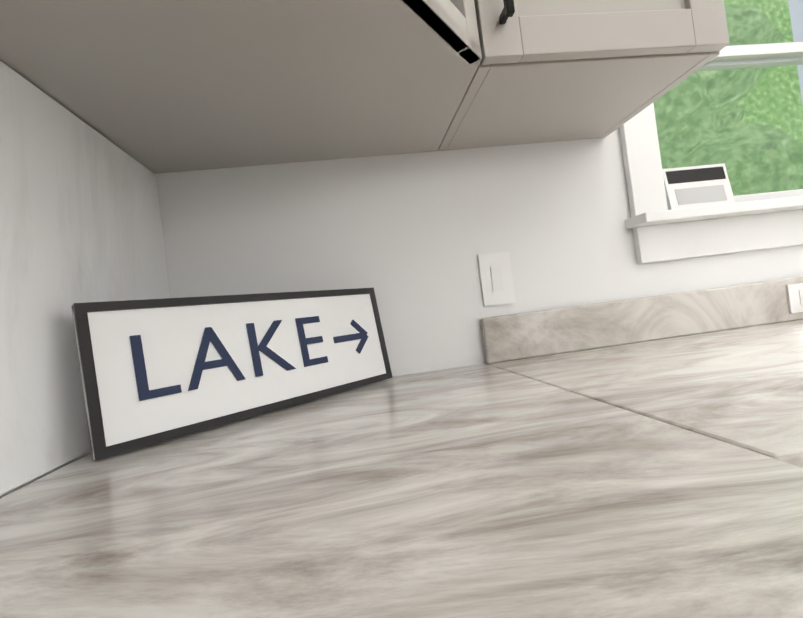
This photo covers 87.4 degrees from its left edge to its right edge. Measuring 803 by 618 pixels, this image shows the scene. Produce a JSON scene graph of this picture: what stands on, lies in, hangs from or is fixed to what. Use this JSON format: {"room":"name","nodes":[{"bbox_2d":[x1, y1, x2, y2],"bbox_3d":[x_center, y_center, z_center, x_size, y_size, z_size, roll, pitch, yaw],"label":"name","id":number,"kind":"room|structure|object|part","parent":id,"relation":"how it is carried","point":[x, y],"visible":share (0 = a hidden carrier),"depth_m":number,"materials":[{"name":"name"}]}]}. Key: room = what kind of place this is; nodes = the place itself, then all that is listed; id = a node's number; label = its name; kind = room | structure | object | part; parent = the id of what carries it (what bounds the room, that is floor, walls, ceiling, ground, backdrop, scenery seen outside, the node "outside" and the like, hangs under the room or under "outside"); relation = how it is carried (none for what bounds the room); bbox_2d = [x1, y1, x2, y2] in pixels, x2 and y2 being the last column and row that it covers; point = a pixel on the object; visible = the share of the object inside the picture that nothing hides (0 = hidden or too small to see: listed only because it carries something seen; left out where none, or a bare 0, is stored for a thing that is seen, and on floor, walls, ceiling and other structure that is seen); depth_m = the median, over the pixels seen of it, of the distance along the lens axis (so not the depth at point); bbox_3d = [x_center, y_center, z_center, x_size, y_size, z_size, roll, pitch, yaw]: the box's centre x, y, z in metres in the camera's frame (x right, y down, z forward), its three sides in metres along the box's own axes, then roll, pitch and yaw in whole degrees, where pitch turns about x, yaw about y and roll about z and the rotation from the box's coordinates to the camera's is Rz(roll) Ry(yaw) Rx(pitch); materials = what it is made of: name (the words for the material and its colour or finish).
{"room":"kitchen","nodes":[
{"label":"kitchen","id":0,"kind":"room"},
{"bbox_2d":[0,61,171,497],"bbox_3d":[-0.201,-0.343,-2.409,0.120,2.760,6.820,-7,-1,-7],"label":"wall","id":1,"kind":"structure","parent":0,"point":[158,174],"depth_m":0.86,"materials":[{"name":"white paint"}]},
{"bbox_2d":[0,0,481,173],"bbox_3d":[-0.243,-0.819,0.593,0.600,1.000,0.630,-7,-1,-7],"label":"upper cabinet","id":2,"kind":"object","parent":1,"relation":"attached to","point":[159,86],"visible":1,"depth_m":0.57,"materials":[{"name":"grey wood"}]},
{"bbox_2d":[160,128,802,375],"bbox_3d":[1.581,-0.514,1.171,4.260,2.760,0.120,-7,-1,-7],"label":"wall","id":3,"kind":"structure","parent":0,"point":[408,238],"depth_m":0.93,"materials":[{"name":"white paint"}]},
{"bbox_2d":[477,252,514,305],"bbox_3d":[0.213,-0.067,0.938,0.072,0.115,0.007,-7,-1,-7],"label":"light switch","id":4,"kind":"object","parent":3,"relation":"attached to","point":[496,278],"visible":1,"depth_m":0.94,"materials":[{"name":"white plastic"}]},
{"bbox_2d":[438,0,728,150],"bbox_3d":[0.237,-0.876,0.782,0.400,1.000,0.365,-7,-1,-7],"label":"upper cabinet","id":5,"kind":"object","parent":3,"relation":"attached to","point":[555,70],"visible":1,"depth_m":0.66,"materials":[{"name":"grey wood"}]},
{"bbox_2d":[619,0,802,263],"bbox_3d":[0.920,-0.666,1.065,0.916,1.025,0.190,-7,-1,-7],"label":"window","id":6,"kind":"structure","parent":3,"relation":"in","point":[742,223],"depth_m":0.99,"materials":[{"name":"white wood"}]},
{"bbox_3d":[0.722,-0.293,1.026,0.170,0.116,0.028,-7,-1,-7],"label":"frame","id":7,"kind":"part","parent":6,"relation":"part of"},
{"bbox_3d":[3.509,0.615,-2.076,7.280,0.050,6.940,-7,-1,-7],"label":"floor","id":8,"kind":"structure","parent":0,"visible":0},
{"bbox_3d":[1.853,0.373,-0.748,4.136,0.877,3.698,-7,-1,-7],"label":"base cabinet","id":9,"kind":"object","parent":8,"relation":"on","visible":0},
{"bbox_2d":[0,277,802,596],"bbox_3d":[1.623,-0.092,0.764,4.127,0.140,0.667,-7,-1,-7],"label":"countertop","id":10,"kind":"structure","parent":9,"relation":"on","point":[642,457],"depth_m":0.41,"materials":[{"name":"stone"}]},
{"bbox_2d":[71,288,392,459],"bbox_3d":[-0.215,0.069,0.690,0.041,0.191,0.500,-8,-1,43],"label":"sign","id":11,"kind":"object","parent":10,"relation":"on","point":[153,371],"visible":1,"depth_m":0.61,"materials":[{"name":"white wood"}]},
{"bbox_2d":[786,283,802,313],"bbox_3d":[0.975,-0.030,1.002,0.114,0.068,0.007,-7,-1,-7],"label":"electrical outlet","id":12,"kind":"object","parent":10,"relation":"attached to","point":[795,297],"visible":1,"depth_m":0.99,"materials":[{"name":"white plastic"}]},
{"bbox_2d":[0,453,802,617],"bbox_3d":[-0.019,0.152,-0.048,0.644,0.040,0.564,-7,-1,-7],"label":"countertop","id":13,"kind":"structure","parent":9,"relation":"on","point":[726,541],"depth_m":0.21,"materials":[{"name":"stone"}]},
{"label":"outside","id":14,"kind":"structure","parent":0,"visible":0},
{"bbox_2d":[724,0,802,144],"bbox_3d":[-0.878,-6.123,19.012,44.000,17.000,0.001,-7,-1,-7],"label":"tree","id":15,"kind":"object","parent":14,"point":[759,95],"depth_m":21.45,"materials":[{"name":"green plant"}]},
{"bbox_3d":[0.941,1.132,11.079,28.000,0.050,19.760,-7,-1,-7],"label":"ground","id":16,"kind":"structure","parent":14,"visible":0},
{"bbox_2d":[659,104,787,168],"bbox_3d":[6.735,-2.419,9.681,4.956,5.531,3.243,-7,-1,-7],"label":"tree","id":17,"kind":"object","parent":16,"relation":"on","point":[669,160],"depth_m":8.14,"materials":[{"name":"green plant"}]},
{"bbox_2d":[653,4,802,195],"bbox_3d":[3.692,-2.011,7.209,5.494,5.405,3.312,-7,-1,-7],"label":"tree","id":18,"kind":"object","parent":16,"relation":"on","point":[700,147],"depth_m":6.26,"materials":[{"name":"green plant"}]}
]}

